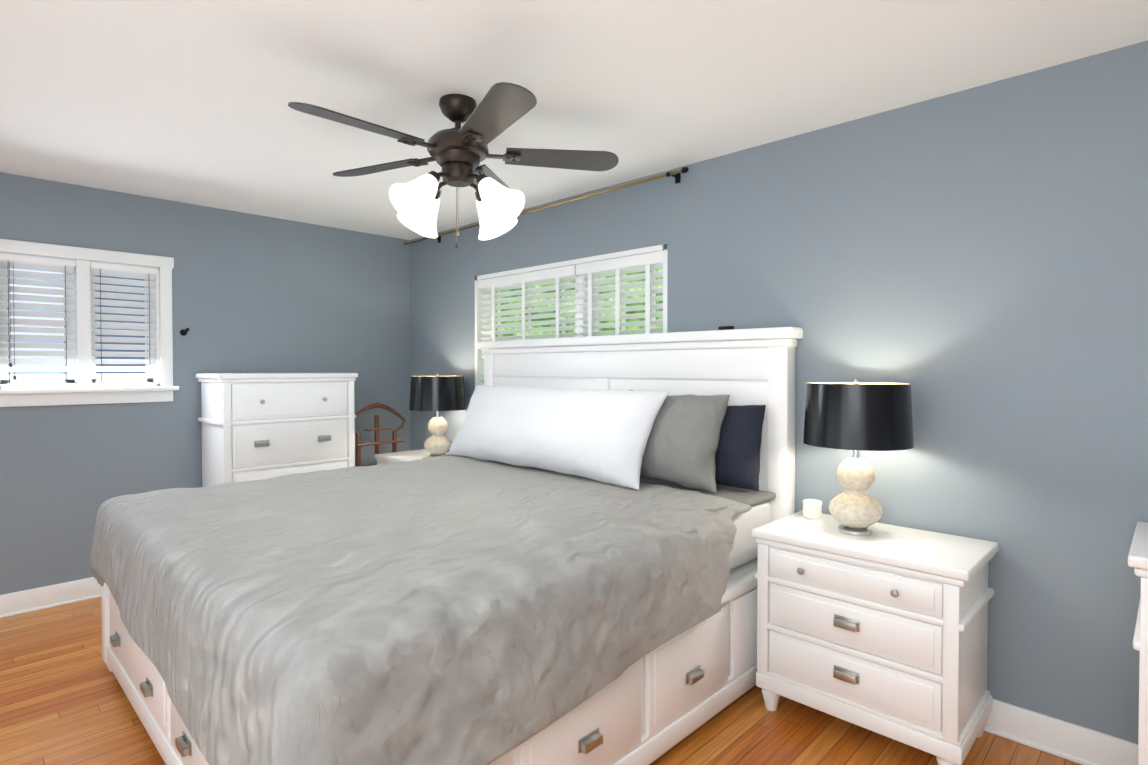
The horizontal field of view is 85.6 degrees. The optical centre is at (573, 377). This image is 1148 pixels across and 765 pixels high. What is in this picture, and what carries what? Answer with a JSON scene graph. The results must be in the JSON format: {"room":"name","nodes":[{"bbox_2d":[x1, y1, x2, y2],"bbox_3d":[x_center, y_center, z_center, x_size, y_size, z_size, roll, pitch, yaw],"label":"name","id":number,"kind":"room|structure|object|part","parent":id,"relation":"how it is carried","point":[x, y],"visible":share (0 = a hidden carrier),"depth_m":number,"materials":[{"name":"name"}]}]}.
{"room":"bedroom","nodes":[
{"label":"bedroom","id":0,"kind":"room"},
{"bbox_2d":[0,172,409,594],"bbox_3d":[-3.025,0.095,3.632,0.160,2.440,4.560,1,1,44],"label":"wall","id":1,"kind":"structure","parent":0,"point":[252,293],"depth_m":4.04,"materials":[{"name":"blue paint"}]},
{"bbox_2d":[0,577,100,618],"bbox_3d":[-2.910,1.253,3.635,0.026,0.125,4.320,1,1,44],"label":"baseboard","id":2,"kind":"structure","parent":1,"relation":"attached to","point":[36,599],"depth_m":3.54,"materials":[{"name":"white wood"}]},
{"bbox_2d":[0,239,178,406],"bbox_3d":[-2.923,-0.301,3.687,0.220,0.918,0.942,1,1,44],"label":"window","id":3,"kind":"structure","parent":1,"relation":"in","point":[81,391],"depth_m":3.67,"materials":[{"name":"white wood"}]},
{"bbox_2d":[0,253,157,385],"bbox_3d":[-2.906,-0.315,3.670,0.064,0.738,0.746,1,1,44],"label":"window blinds","id":4,"kind":"object","parent":3,"relation":"attached to","point":[13,261],"visible":0.94,"depth_m":3.61,"materials":[{"name":"white plastic"}]},
{"bbox_2d":[180,328,188,335],"bbox_3d":[-2.493,-0.293,3.979,0.106,0.046,0.040,1,1,44],"label":"coat hook","id":5,"kind":"object","parent":1,"relation":"attached to","point":[183,332],"visible":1,"depth_m":4.00,"materials":[{"name":"black metal"}]},
{"bbox_2d":[0,597,1080,764],"bbox_3d":[-0.657,1.400,1.454,6.620,0.100,4.720,1,1,44],"label":"floor","id":6,"kind":"structure","parent":0,"point":[64,699],"depth_m":2.37,"materials":[{"name":"brown wood"}]},
{"bbox_2d":[195,373,357,486],"bbox_3d":[-1.984,0.639,4.196,0.508,1.335,0.884,1,1,44],"label":"dresser","id":7,"kind":"object","parent":6,"relation":"on","point":[259,426],"visible":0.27,"depth_m":3.98,"materials":[{"name":"white wood"}]},
{"bbox_2d":[354,402,405,466],"bbox_3d":[-1.516,0.745,4.768,0.300,1.106,0.498,1,1,44],"label":"stand","id":8,"kind":"object","parent":6,"relation":"on","point":[376,429],"visible":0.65,"depth_m":4.75,"materials":[{"name":"brown wood"}]},
{"bbox_2d":[375,449,448,464],"bbox_3d":[-1.066,0.939,4.538,0.754,0.725,0.498,1,1,44],"label":"nightstand","id":9,"kind":"object","parent":6,"relation":"on","point":[404,456],"visible":0.06,"depth_m":4.57,"materials":[{"name":"white wood"}]},
{"bbox_2d":[409,373,465,456],"bbox_3d":[-0.985,0.272,4.481,0.400,0.607,0.400,1,1,44],"label":"lamp","id":10,"kind":"object","parent":9,"relation":"on","point":[437,393],"visible":0.96,"depth_m":4.34,"materials":[{"name":"black fabric"}]},
{"bbox_2d":[90,326,802,764],"bbox_3d":[-0.566,0.540,2.785,2.363,1.577,2.329,1,1,44],"label":"bed","id":11,"kind":"object","parent":6,"relation":"on","point":[550,558],"visible":0.96,"depth_m":2.06,"materials":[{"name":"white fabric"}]},
{"bbox_2d":[90,455,750,764],"bbox_3d":[-0.681,0.773,2.648,2.331,0.555,1.966,1,1,44],"label":"duvet","id":12,"kind":"object","parent":11,"relation":"on","point":[442,609],"depth_m":1.79,"materials":[{"name":"grey fabric"}]},
{"bbox_2d":[448,385,668,489],"bbox_3d":[-0.173,0.278,3.437,1.591,0.447,0.348,1,1,44],"label":"pillow","id":13,"kind":"object","parent":11,"relation":"on","point":[609,439],"depth_m":3.12,"materials":[{"name":"white fabric"}]},
{"bbox_2d":[629,390,729,492],"bbox_3d":[0.464,0.292,3.007,0.580,0.447,0.270,1,1,44],"label":"pillow","id":14,"kind":"object","parent":11,"relation":"on","point":[687,450],"depth_m":2.87,"materials":[{"name":"grey fabric"}]},
{"bbox_3d":[-0.559,0.684,2.840,2.110,0.263,2.080,1,1,44],"label":"mattress","id":15,"kind":"part","parent":11,"relation":"part of","materials":[{"name":"white fabric"}]},
{"bbox_2d":[751,510,998,764],"bbox_3d":[1.136,0.973,2.391,0.754,0.725,0.498,1,1,44],"label":"nightstand","id":16,"kind":"object","parent":6,"relation":"on","point":[882,629],"visible":1,"depth_m":2.20,"materials":[{"name":"white wood"}]},
{"bbox_2d":[802,499,821,518],"bbox_3d":[1.032,0.568,2.686,0.080,0.070,0.080,1,1,44],"label":"candle","id":17,"kind":"object","parent":16,"relation":"on","point":[812,508],"visible":1,"depth_m":2.66,"materials":[{"name":"beige wax"}]},
{"bbox_2d":[802,378,913,535],"bbox_3d":[1.109,0.304,2.439,0.400,0.607,0.400,1,1,44],"label":"lamp","id":18,"kind":"object","parent":16,"relation":"on","point":[856,416],"visible":1,"depth_m":2.31,"materials":[{"name":"black fabric"}]},
{"bbox_2d":[1128,522,1147,764],"bbox_3d":[2.228,0.917,1.290,1.594,0.870,0.548,1,1,44],"label":"dresser","id":19,"kind":"object","parent":6,"relation":"on","point":[1138,557],"visible":1,"depth_m":1.65,"materials":[{"name":"white wood"}]},
{"bbox_2d":[0,0,1147,239],"bbox_3d":[-0.657,-1.140,1.414,6.620,0.100,4.720,1,1,44],"label":"ceiling","id":20,"kind":"structure","parent":0,"point":[180,100],"depth_m":2.28,"materials":[{"name":"white paint"}]},
{"bbox_2d":[288,82,618,247],"bbox_3d":[-0.504,-0.808,2.450,1.262,0.595,1.207,1,1,44],"label":"fan","id":21,"kind":"object","parent":20,"relation":"hanging from","point":[458,153],"visible":1,"depth_m":2.41,"materials":[{"name":"black metal"}]},
{"bbox_2d":[410,41,1147,743],"bbox_3d":[0.935,0.104,3.067,6.620,2.440,0.160,1,1,44],"label":"wall","id":22,"kind":"structure","parent":0,"point":[982,287],"depth_m":2.37,"materials":[{"name":"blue paint"}]},
{"bbox_2d":[404,167,688,244],"bbox_3d":[-0.381,-1.065,4.148,2.760,0.085,0.099,1,1,44],"label":"curtain rod","id":23,"kind":"object","parent":22,"relation":"attached to","point":[677,173],"visible":0.83,"depth_m":3.62,"materials":[{"name":"gold metal"}]},
{"bbox_2d":[475,244,667,387],"bbox_3d":[-0.057,-0.253,4.028,1.730,0.965,0.160,1,1,44],"label":"window","id":24,"kind":"structure","parent":22,"relation":"in","point":[479,329],"depth_m":3.90,"materials":[{"name":"white wood"}]},
{"bbox_2d":[478,251,662,381],"bbox_3d":[-0.087,-0.255,3.996,1.660,0.897,0.064,1,1,44],"label":"window blinds","id":25,"kind":"object","parent":24,"relation":"attached to","point":[647,261],"visible":0.46,"depth_m":3.85,"materials":[{"name":"white"}]},
{"bbox_2d":[984,698,1137,764],"bbox_3d":[0.870,1.263,3.018,6.300,0.125,0.026,1,1,44],"label":"baseboard","id":26,"kind":"structure","parent":22,"relation":"attached to","point":[1078,744],"depth_m":2.19,"materials":[{"name":"white"}]},
{"label":"outside","id":27,"kind":"structure","parent":0,"visible":0},
{"bbox_2d":[496,269,662,340],"bbox_3d":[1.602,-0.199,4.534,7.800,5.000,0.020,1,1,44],"label":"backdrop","id":28,"kind":"structure","parent":27,"point":[603,314],"depth_m":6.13,"materials":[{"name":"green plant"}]},
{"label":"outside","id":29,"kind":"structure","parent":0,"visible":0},
{"bbox_2d":[6,268,144,379],"bbox_3d":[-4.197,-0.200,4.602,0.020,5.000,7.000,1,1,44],"label":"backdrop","id":30,"kind":"structure","parent":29,"point":[103,372],"depth_m":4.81,"materials":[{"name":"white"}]}
]}

